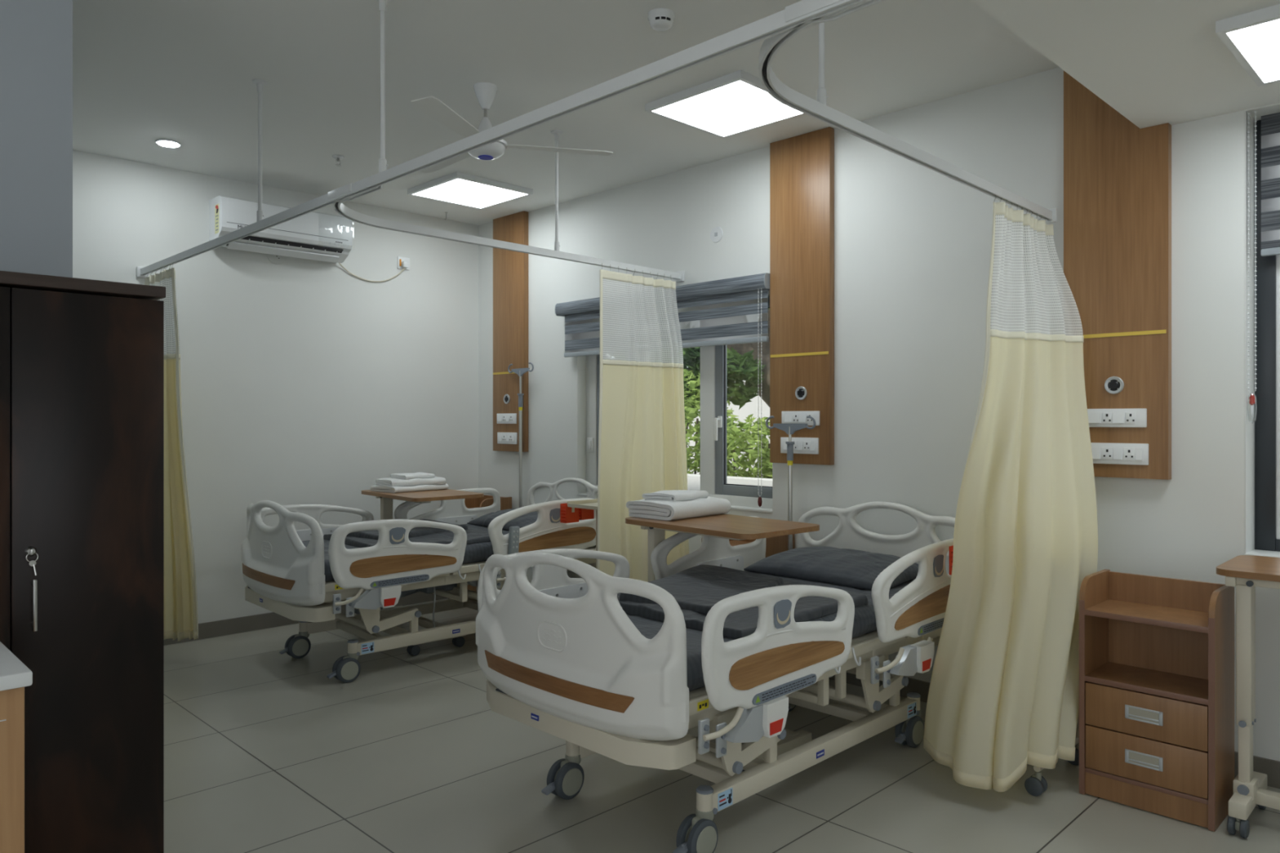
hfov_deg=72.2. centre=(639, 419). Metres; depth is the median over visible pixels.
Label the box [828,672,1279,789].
baseboard
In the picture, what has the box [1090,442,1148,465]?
socket plate
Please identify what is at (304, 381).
wall
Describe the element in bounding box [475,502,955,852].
hospital bed
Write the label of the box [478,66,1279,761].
wall
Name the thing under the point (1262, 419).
window
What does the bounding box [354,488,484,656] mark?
table
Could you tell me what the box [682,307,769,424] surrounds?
tree
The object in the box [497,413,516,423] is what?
socket plate
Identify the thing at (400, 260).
wall socket
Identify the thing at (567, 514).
bin
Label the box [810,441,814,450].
switch
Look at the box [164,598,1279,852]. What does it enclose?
floor
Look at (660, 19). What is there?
smoke detector
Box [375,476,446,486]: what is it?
folded towel
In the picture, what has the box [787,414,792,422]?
switch
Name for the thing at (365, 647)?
print
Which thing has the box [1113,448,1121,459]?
switch
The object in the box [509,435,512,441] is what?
socket
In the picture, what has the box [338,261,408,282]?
power cable
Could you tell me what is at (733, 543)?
panel
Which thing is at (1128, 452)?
socket
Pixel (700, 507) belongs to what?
folded towel
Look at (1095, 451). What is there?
switch
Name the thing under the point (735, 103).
recessed light
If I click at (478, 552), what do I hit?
mattress
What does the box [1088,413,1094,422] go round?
switch
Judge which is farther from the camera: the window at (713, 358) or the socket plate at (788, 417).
the window at (713, 358)
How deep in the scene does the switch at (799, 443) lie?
4.78 m
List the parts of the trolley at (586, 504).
tube frame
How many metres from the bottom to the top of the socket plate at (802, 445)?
0.087 m
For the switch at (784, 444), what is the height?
0.048 m
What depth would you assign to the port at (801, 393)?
4.78 m
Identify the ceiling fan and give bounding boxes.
[411,82,613,173]
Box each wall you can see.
[0,0,72,277]
[72,150,478,623]
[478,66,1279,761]
[684,380,769,475]
[687,473,772,490]
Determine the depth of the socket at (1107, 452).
3.68 m
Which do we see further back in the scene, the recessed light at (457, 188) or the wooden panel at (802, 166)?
the recessed light at (457, 188)
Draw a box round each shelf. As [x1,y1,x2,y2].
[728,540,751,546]
[1084,662,1208,699]
[1085,599,1208,627]
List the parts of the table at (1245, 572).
under frame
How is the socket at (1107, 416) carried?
attached to the socket plate at (1126, 417)
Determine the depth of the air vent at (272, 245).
5.77 m
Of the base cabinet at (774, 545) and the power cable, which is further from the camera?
the power cable
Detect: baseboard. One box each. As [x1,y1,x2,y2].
[164,591,447,645]
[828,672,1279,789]
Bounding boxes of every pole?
[507,362,533,507]
[765,415,815,550]
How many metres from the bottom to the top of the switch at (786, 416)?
0.042 m
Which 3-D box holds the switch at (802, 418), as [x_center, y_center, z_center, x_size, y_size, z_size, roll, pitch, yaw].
[0.882,-0.006,4.765,0.008,0.042,0.044,0,0,-45]
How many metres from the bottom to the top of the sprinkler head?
0.053 m
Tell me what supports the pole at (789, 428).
attached to the hospital bed at (559, 655)
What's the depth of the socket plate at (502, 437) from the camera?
6.66 m
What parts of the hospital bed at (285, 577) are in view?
footboard, rail, swing arm, lift arm, frame, rail, lift motor, lift post, rail, deck frame, swing arm, lift arm, rail, headboard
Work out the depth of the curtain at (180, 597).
5.03 m
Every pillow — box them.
[466,508,581,530]
[743,546,918,590]
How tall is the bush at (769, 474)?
1.533 m
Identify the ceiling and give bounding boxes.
[72,0,1058,225]
[971,0,1279,128]
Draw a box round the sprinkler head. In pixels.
[332,154,344,166]
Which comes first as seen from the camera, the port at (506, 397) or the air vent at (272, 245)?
the air vent at (272, 245)
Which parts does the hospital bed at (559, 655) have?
rail, footboard, rail, swing arm, frame, lift arm, lift post, rail, deck frame, headboard, lift arm, swing arm, lift post, rail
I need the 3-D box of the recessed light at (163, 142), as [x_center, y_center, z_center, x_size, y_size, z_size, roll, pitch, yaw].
[-2.647,-1.549,4.928,0.128,0.012,0.128,0,0,-45]
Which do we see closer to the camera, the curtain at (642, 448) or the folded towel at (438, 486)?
the curtain at (642, 448)
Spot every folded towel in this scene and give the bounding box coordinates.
[370,484,448,493]
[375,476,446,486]
[390,472,435,479]
[626,496,730,520]
[642,489,708,501]
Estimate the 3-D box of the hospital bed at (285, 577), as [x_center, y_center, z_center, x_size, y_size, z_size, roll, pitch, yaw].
[-1.253,0.900,5.481,2.186,0.979,1.189,0,0,-43]
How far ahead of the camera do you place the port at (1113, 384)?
3.67 m
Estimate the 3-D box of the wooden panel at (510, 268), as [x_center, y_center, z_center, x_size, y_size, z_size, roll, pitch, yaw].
[-0.989,-0.655,6.694,0.047,1.797,0.394,0,0,-45]
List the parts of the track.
drop rod, joint plate, drop rod, branch rail, drop rod, drop rod, joint plate, branch rail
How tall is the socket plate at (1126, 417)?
0.078 m
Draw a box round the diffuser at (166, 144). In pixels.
[157,141,178,147]
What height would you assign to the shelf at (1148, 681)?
0.018 m
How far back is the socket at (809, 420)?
4.73 m
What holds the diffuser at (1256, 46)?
attached to the recessed light at (1252, 37)
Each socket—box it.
[397,256,409,270]
[502,434,506,441]
[509,415,512,422]
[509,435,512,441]
[791,440,797,450]
[793,413,799,422]
[803,440,810,450]
[807,413,813,422]
[1102,412,1111,423]
[1102,447,1112,459]
[1123,447,1134,460]
[1125,412,1135,423]
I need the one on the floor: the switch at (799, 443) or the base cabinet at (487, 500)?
the base cabinet at (487, 500)
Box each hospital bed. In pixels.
[241,477,597,683]
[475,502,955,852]
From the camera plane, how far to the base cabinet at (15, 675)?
1.69 m
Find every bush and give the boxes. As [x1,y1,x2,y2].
[683,368,737,474]
[693,413,772,478]
[760,448,772,478]
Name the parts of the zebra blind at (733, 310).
bead chain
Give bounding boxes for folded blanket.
[323,519,504,547]
[617,564,867,639]
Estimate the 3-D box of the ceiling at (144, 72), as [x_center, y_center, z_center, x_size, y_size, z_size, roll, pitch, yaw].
[-0.651,-1.680,1.679,7.086,0.250,8.938,0,0,-45]
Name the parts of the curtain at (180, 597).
net panel, cloth panel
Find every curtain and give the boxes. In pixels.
[144,262,198,641]
[597,262,688,582]
[923,195,1097,791]
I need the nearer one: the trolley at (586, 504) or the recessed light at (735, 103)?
the recessed light at (735, 103)
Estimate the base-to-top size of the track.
0.697 m
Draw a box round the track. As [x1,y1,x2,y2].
[136,0,1057,282]
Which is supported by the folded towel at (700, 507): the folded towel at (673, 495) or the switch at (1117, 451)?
the folded towel at (673, 495)
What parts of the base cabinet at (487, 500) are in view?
panel, drawer, panel, panel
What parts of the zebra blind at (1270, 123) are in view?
bead chain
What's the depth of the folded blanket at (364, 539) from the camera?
5.20 m
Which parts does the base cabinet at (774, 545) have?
panel, panel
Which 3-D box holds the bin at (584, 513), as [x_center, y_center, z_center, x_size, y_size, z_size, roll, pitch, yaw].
[-0.334,0.549,5.333,0.100,0.112,0.059,0,0,-45]
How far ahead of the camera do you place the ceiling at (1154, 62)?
2.85 m
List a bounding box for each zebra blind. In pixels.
[555,272,769,506]
[1247,111,1279,404]
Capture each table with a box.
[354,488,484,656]
[625,513,819,772]
[1216,555,1279,838]
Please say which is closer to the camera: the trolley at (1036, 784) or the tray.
the trolley at (1036, 784)
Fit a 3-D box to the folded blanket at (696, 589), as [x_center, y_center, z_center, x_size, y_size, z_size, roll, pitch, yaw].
[0.344,0.692,3.467,0.800,0.089,0.780,0,0,-45]
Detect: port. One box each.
[503,394,510,404]
[795,386,807,399]
[1104,376,1124,394]
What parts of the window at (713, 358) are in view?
sill, handle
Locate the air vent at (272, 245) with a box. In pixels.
[226,235,343,255]
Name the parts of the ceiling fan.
blade, blade, down rod, lamp shade, blade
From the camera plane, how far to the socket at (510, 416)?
6.63 m
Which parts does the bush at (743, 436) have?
stem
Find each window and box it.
[577,289,772,513]
[1244,111,1279,557]
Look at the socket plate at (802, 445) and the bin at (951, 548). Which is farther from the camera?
the socket plate at (802, 445)
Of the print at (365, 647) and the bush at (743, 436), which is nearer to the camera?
the print at (365, 647)
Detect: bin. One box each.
[560,502,578,523]
[578,508,594,519]
[949,545,953,575]
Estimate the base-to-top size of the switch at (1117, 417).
0.042 m
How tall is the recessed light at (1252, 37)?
0.035 m
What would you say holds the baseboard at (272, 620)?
attached to the wall at (304, 381)
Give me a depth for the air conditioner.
5.75 m
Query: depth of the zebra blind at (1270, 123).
3.41 m
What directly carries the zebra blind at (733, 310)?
attached to the window at (713, 358)
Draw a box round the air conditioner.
[208,195,351,262]
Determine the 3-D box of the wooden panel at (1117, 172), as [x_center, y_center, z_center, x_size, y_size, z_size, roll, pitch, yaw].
[1.999,-0.655,3.692,0.047,1.797,0.403,0,0,-45]
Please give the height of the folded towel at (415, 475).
0.035 m
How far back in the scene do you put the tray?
5.20 m
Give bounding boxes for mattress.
[302,524,595,582]
[626,570,915,691]
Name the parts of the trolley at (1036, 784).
tube frame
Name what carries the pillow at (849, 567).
on the mattress at (864, 620)
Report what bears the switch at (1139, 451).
attached to the socket plate at (1137, 454)
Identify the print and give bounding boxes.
[362,644,373,651]
[719,702,915,806]
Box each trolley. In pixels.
[567,498,597,568]
[1024,708,1079,796]
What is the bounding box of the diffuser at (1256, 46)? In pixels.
[1226,18,1279,82]
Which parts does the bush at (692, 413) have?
stem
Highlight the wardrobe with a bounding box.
[0,270,165,852]
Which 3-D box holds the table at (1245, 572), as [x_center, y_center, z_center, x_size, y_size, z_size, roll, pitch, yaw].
[2.428,0.952,2.840,0.912,0.875,0.538,0,0,45]
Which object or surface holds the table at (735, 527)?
on the floor
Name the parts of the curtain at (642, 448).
net panel, cloth panel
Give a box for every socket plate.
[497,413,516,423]
[497,432,517,444]
[780,437,818,454]
[782,410,819,425]
[1087,408,1146,427]
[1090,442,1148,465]
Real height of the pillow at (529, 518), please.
0.114 m
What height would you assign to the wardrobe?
1.757 m
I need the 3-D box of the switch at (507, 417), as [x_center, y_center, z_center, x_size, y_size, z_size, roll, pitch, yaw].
[-1.006,-0.006,6.663,0.008,0.042,0.044,0,0,-45]
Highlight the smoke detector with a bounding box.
[648,8,675,31]
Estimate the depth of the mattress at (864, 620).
3.23 m
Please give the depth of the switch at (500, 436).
6.72 m
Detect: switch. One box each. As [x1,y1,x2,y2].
[498,435,502,441]
[505,415,509,421]
[783,440,788,449]
[784,414,788,422]
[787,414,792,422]
[797,441,802,449]
[799,414,806,422]
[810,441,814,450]
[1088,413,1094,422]
[1091,447,1100,458]
[1093,413,1101,422]
[1112,413,1124,422]
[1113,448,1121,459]
[1135,448,1142,460]
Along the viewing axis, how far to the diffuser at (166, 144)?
4.92 m
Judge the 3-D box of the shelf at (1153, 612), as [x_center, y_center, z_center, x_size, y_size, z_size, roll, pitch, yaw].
[1.877,0.713,3.201,0.266,0.018,0.394,0,0,-45]
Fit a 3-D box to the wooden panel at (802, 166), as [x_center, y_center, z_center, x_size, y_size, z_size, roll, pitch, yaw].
[0.883,-0.655,4.813,0.047,1.797,0.393,0,0,-45]
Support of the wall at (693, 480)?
on the ground
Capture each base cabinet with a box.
[0,641,32,852]
[448,494,511,599]
[701,533,795,557]
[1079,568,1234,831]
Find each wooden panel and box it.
[493,210,528,452]
[769,126,834,465]
[1063,71,1171,479]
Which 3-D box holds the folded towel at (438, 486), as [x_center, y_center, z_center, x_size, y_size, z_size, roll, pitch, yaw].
[-1.542,0.454,5.889,0.272,0.040,0.432,0,0,41]
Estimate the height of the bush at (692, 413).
2.044 m
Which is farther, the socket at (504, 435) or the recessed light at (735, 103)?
the socket at (504, 435)
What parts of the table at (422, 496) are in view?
under frame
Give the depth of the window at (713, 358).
5.40 m
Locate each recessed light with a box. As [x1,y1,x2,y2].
[155,138,181,147]
[407,171,533,208]
[644,69,804,138]
[1215,4,1279,86]
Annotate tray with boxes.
[567,498,597,510]
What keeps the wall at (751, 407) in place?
on the ground
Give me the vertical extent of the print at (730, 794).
0.044 m
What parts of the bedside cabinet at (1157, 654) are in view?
panel, handle, handle, rail, drawer, drawer, panel, panel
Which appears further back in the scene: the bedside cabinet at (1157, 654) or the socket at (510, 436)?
the socket at (510, 436)
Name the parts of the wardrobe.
door, bar handle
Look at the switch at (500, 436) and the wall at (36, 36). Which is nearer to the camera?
the wall at (36, 36)
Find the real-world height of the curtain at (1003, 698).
2.203 m
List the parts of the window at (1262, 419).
sill, frame, trim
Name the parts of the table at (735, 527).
under frame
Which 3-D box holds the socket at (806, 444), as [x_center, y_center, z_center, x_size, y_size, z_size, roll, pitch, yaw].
[0.903,0.143,4.748,0.004,0.053,0.042,0,0,-45]
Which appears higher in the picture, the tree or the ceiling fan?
the ceiling fan
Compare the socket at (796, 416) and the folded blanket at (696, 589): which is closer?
the folded blanket at (696, 589)
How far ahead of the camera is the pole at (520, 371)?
6.51 m
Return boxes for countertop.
[0,641,32,691]
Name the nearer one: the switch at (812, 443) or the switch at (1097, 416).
the switch at (1097, 416)

